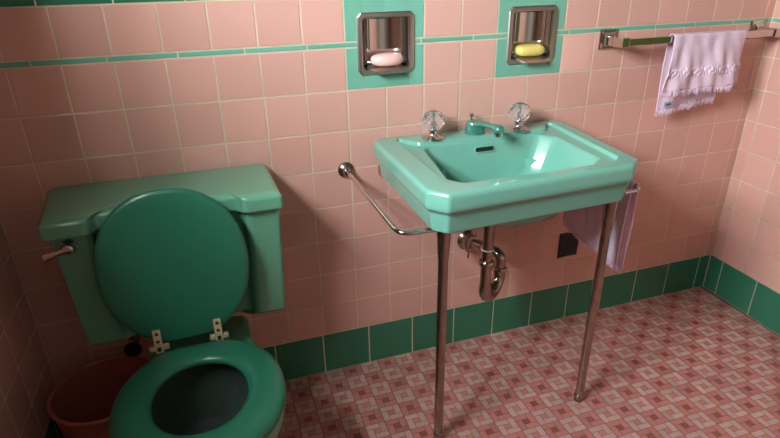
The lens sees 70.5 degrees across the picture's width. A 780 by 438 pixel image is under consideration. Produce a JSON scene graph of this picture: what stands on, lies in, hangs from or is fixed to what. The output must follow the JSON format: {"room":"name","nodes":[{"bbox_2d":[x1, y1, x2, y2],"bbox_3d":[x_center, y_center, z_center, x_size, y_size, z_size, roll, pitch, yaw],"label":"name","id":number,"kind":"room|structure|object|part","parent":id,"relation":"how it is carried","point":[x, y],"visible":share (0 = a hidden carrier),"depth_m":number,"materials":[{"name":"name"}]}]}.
{"room":"bathroom","nodes":[
{"label":"bathroom","id":0,"kind":"room"},
{"bbox_2d":[0,222,64,437],"bbox_3d":[-0.618,0.074,-0.079,0.200,2.400,2.700,-9,26,-16],"label":"wall","id":1,"kind":"structure","parent":0,"point":[27,381],"depth_m":1.33,"materials":[{"name":"pink tile"}]},
{"bbox_2d":[0,0,775,384],"bbox_3d":[0.130,-0.666,1.496,2.758,2.400,0.130,-9,26,-16],"label":"wall","id":2,"kind":"structure","parent":0,"point":[92,91],"depth_m":1.56,"materials":[{"name":"pink tile"}]},
{"bbox_2d":[356,11,413,75],"bbox_3d":[-0.015,-0.469,1.471,0.158,0.158,0.088,-9,26,-16],"label":"soap dish","id":3,"kind":"object","parent":2,"relation":"attached to","point":[389,31],"visible":0.87,"depth_m":1.49,"materials":[{"name":"silver metal"}]},
{"bbox_2d":[367,64,404,74],"bbox_3d":[-0.011,-0.407,1.492,0.100,0.017,0.072,-9,26,-16],"label":"tray","id":4,"kind":"object","parent":3,"relation":"on","point":[372,69],"depth_m":1.47,"materials":[{"name":"metal"}]},
{"bbox_2d":[371,53,402,65],"bbox_3d":[-0.008,-0.429,1.486,0.091,0.033,0.054,-9,26,-16],"label":"soap bar","id":5,"kind":"object","parent":3,"relation":"in","point":[381,59],"visible":1,"depth_m":1.47,"materials":[{"name":"pink wax"}]},
{"bbox_2d":[505,5,558,64],"bbox_3d":[0.403,-0.533,1.595,0.158,0.158,0.088,-9,26,-16],"label":"soap dish","id":6,"kind":"object","parent":2,"relation":"attached to","point":[537,24],"visible":0.85,"depth_m":1.61,"materials":[{"name":"silver metal"}]},
{"bbox_2d":[511,54,545,63],"bbox_3d":[0.406,-0.470,1.616,0.100,0.017,0.072,-9,26,-16],"label":"tray","id":7,"kind":"object","parent":6,"relation":"on","point":[516,59],"depth_m":1.60,"materials":[{"name":"metal"}]},
{"bbox_2d":[513,44,544,56],"bbox_3d":[0.405,-0.492,1.608,0.088,0.033,0.052,-9,26,-16],"label":"soap bar","id":8,"kind":"object","parent":6,"relation":"in","point":[525,50],"visible":1,"depth_m":1.59,"materials":[{"name":"yellow wax"}]},
{"bbox_2d":[557,233,577,257],"bbox_3d":[0.629,0.089,1.945,0.079,0.095,0.007,-9,26,-16],"label":"wall plate","id":9,"kind":"object","parent":2,"relation":"attached to","point":[568,245],"visible":0.81,"depth_m":1.94,"materials":[{"name":"black"}]},
{"bbox_2d":[597,20,779,49],"bbox_3d":[0.948,-0.570,1.715,0.646,0.058,0.087,-9,26,-16],"label":"towel bar","id":10,"kind":"object","parent":2,"relation":"attached to","point":[608,39],"visible":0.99,"depth_m":1.65,"materials":[{"name":"silver metal"}]},
{"bbox_3d":[0.658,-0.541,1.664,0.058,0.058,0.015,-9,26,-16],"label":"post","id":11,"kind":"part","parent":10,"relation":"part of","materials":[{"name":"silver metal"}]},
{"bbox_3d":[0.671,-0.523,1.629,0.025,0.027,0.076,-9,26,-16],"label":"arm","id":12,"kind":"part","parent":10,"relation":"part of","materials":[{"name":"silver metal"}]},
{"bbox_2d":[654,30,746,117],"bbox_3d":[0.977,-0.453,1.742,0.332,0.262,0.059,-9,26,-16],"label":"hand towel","id":13,"kind":"object","parent":10,"relation":"hanging from","point":[697,64],"visible":1,"depth_m":1.71,"materials":[{"name":"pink fabric"}]},
{"bbox_3d":[1.216,-0.627,1.829,0.058,0.058,0.015,-9,26,-16],"label":"post","id":14,"kind":"part","parent":10,"relation":"part of","materials":[{"name":"silver metal"}]},
{"bbox_3d":[1.229,-0.609,1.794,0.025,0.027,0.076,-9,26,-16],"label":"arm","id":15,"kind":"part","parent":10,"relation":"part of","materials":[{"name":"silver metal"}]},
{"bbox_2d":[278,286,779,437],"bbox_3d":[0.615,1.016,0.819,2.808,0.100,2.930,-9,26,-16],"label":"floor","id":16,"kind":"structure","parent":0,"point":[689,363],"depth_m":1.76,"materials":[{"name":"tile"}]},
{"bbox_2d":[47,356,148,437],"bbox_3d":[-0.719,0.545,1.444,0.251,0.270,0.251,-9,26,-16],"label":"trash can","id":17,"kind":"object","parent":16,"relation":"on","point":[81,404],"visible":0.66,"depth_m":1.47,"materials":[{"name":"red plastic"}]},
{"bbox_2d":[38,164,285,437],"bbox_3d":[-0.468,0.334,1.274,0.534,0.790,0.662,-9,26,-16],"label":"toilet","id":18,"kind":"object","parent":16,"relation":"on","point":[170,260],"visible":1,"depth_m":1.25,"materials":[{"name":"green ceramic"}]},
{"bbox_3d":[-0.708,0.075,1.171,0.055,0.028,0.012,-9,26,-16],"label":"lever","id":19,"kind":"part","parent":18,"relation":"part of","materials":[{"name":"silver metal"}]},
{"bbox_3d":[-0.689,0.062,1.183,0.034,0.034,0.024,-9,26,-16],"label":"flush handle","id":20,"kind":"part","parent":18,"relation":"part of","materials":[{"name":"silver metal"}]},
{"bbox_3d":[-0.540,-0.051,1.316,0.534,0.040,0.234,-9,26,-16],"label":"tank lid","id":21,"kind":"part","parent":18,"relation":"part of","materials":[{"name":"green ceramic"}]},
{"bbox_3d":[-0.538,0.099,1.394,0.516,0.314,0.218,-9,26,-16],"label":"tank","id":22,"kind":"part","parent":18,"relation":"part of","materials":[{"name":"green ceramic"}]},
{"bbox_3d":[-0.487,0.106,1.250,0.326,0.356,0.070,-9,26,-16],"label":"lid","id":23,"kind":"part","parent":18,"relation":"part of","materials":[{"name":"green plastic"}]},
{"bbox_3d":[-0.395,0.372,1.151,0.350,0.024,0.373,-9,26,-16],"label":"seat","id":24,"kind":"part","parent":18,"relation":"part of","materials":[{"name":"green plastic"}]},
{"bbox_3d":[-0.422,0.528,1.322,0.340,0.395,0.561,-9,26,-16],"label":"bowl","id":25,"kind":"part","parent":18,"relation":"part of","materials":[{"name":"green ceramic"}]},
{"bbox_2d":[338,102,639,437],"bbox_3d":[0.301,0.140,1.583,0.784,0.859,0.460,-9,26,-16],"label":"washbasin","id":26,"kind":"object","parent":16,"relation":"on","point":[487,175],"visible":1,"depth_m":1.45,"materials":[{"name":"mint green enamel"},{"name":"chrome"},{"name":"clear acrylic"}]},
{"bbox_3d":[0.121,-0.240,1.542,0.067,0.030,0.067,-9,26,-16],"label":"tap handle","id":27,"kind":"part","parent":26,"relation":"part of","materials":[{"name":"silver metal"}]},
{"bbox_3d":[0.121,-0.272,1.528,0.060,0.054,0.060,-9,26,-16],"label":"crystal knob","id":28,"kind":"part","parent":26,"relation":"part of","materials":[{"name":"clear glass"}]},
{"bbox_3d":[0.132,0.340,1.438,0.025,0.598,0.025,-9,26,-16],"label":"leg","id":29,"kind":"part","parent":26,"relation":"part of","materials":[{"name":"silver metal"}]},
{"bbox_2d":[437,232,450,261],"bbox_3d":[0.127,0.044,1.301,0.039,0.118,0.039,-9,26,-16],"label":"socket","id":30,"kind":"object","parent":26,"relation":"attached to","point":[443,239],"depth_m":1.30,"materials":[{"name":"silver metal"}]},
{"bbox_3d":[0.261,-0.253,1.547,0.062,0.046,0.134,-12,27,-22],"label":"spout","id":31,"kind":"part","parent":26,"relation":"part of","materials":[{"name":"teal ceramic"}]},
{"bbox_2d":[374,120,638,233],"bbox_3d":[0.308,-0.097,1.477,0.610,0.182,0.458,-9,26,-16],"label":"basin","id":32,"kind":"object","parent":26,"relation":"in","point":[465,179],"depth_m":1.37,"materials":[{"name":"green ceramic"}]},
{"bbox_3d":[0.375,-0.276,1.610,0.067,0.030,0.067,-9,26,-16],"label":"tap handle","id":33,"kind":"part","parent":26,"relation":"part of","materials":[{"name":"silver metal"}]},
{"bbox_3d":[0.375,-0.307,1.595,0.060,0.054,0.060,-9,26,-16],"label":"crystal knob","id":34,"kind":"part","parent":26,"relation":"part of","materials":[{"name":"clear glass"}]},
{"bbox_3d":[0.574,0.273,1.567,0.025,0.598,0.025,-9,26,-16],"label":"leg","id":35,"kind":"part","parent":26,"relation":"part of","materials":[{"name":"silver metal"}]},
{"bbox_2d":[562,180,638,273],"bbox_3d":[0.623,-0.030,1.655,0.051,0.319,0.317,-6,25,-11],"label":"hand towel","id":36,"kind":"object","parent":26,"relation":"hanging from","point":[585,223],"visible":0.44,"depth_m":1.60,"materials":[{"name":"fabric"}]},
{"bbox_2d":[601,202,617,232],"bbox_3d":[0.569,-0.023,1.430,0.039,0.118,0.039,-9,26,-16],"label":"socket","id":37,"kind":"object","parent":26,"relation":"attached to","point":[609,210],"depth_m":1.43,"materials":[{"name":"silver metal"}]},
{"bbox_2d":[703,0,779,335],"bbox_3d":[1.718,-0.286,0.614,0.130,2.400,2.709,-8,26,-15],"label":"wall","id":38,"kind":"structure","parent":0,"point":[743,269],"depth_m":1.99,"materials":[{"name":"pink tile"}]}
]}

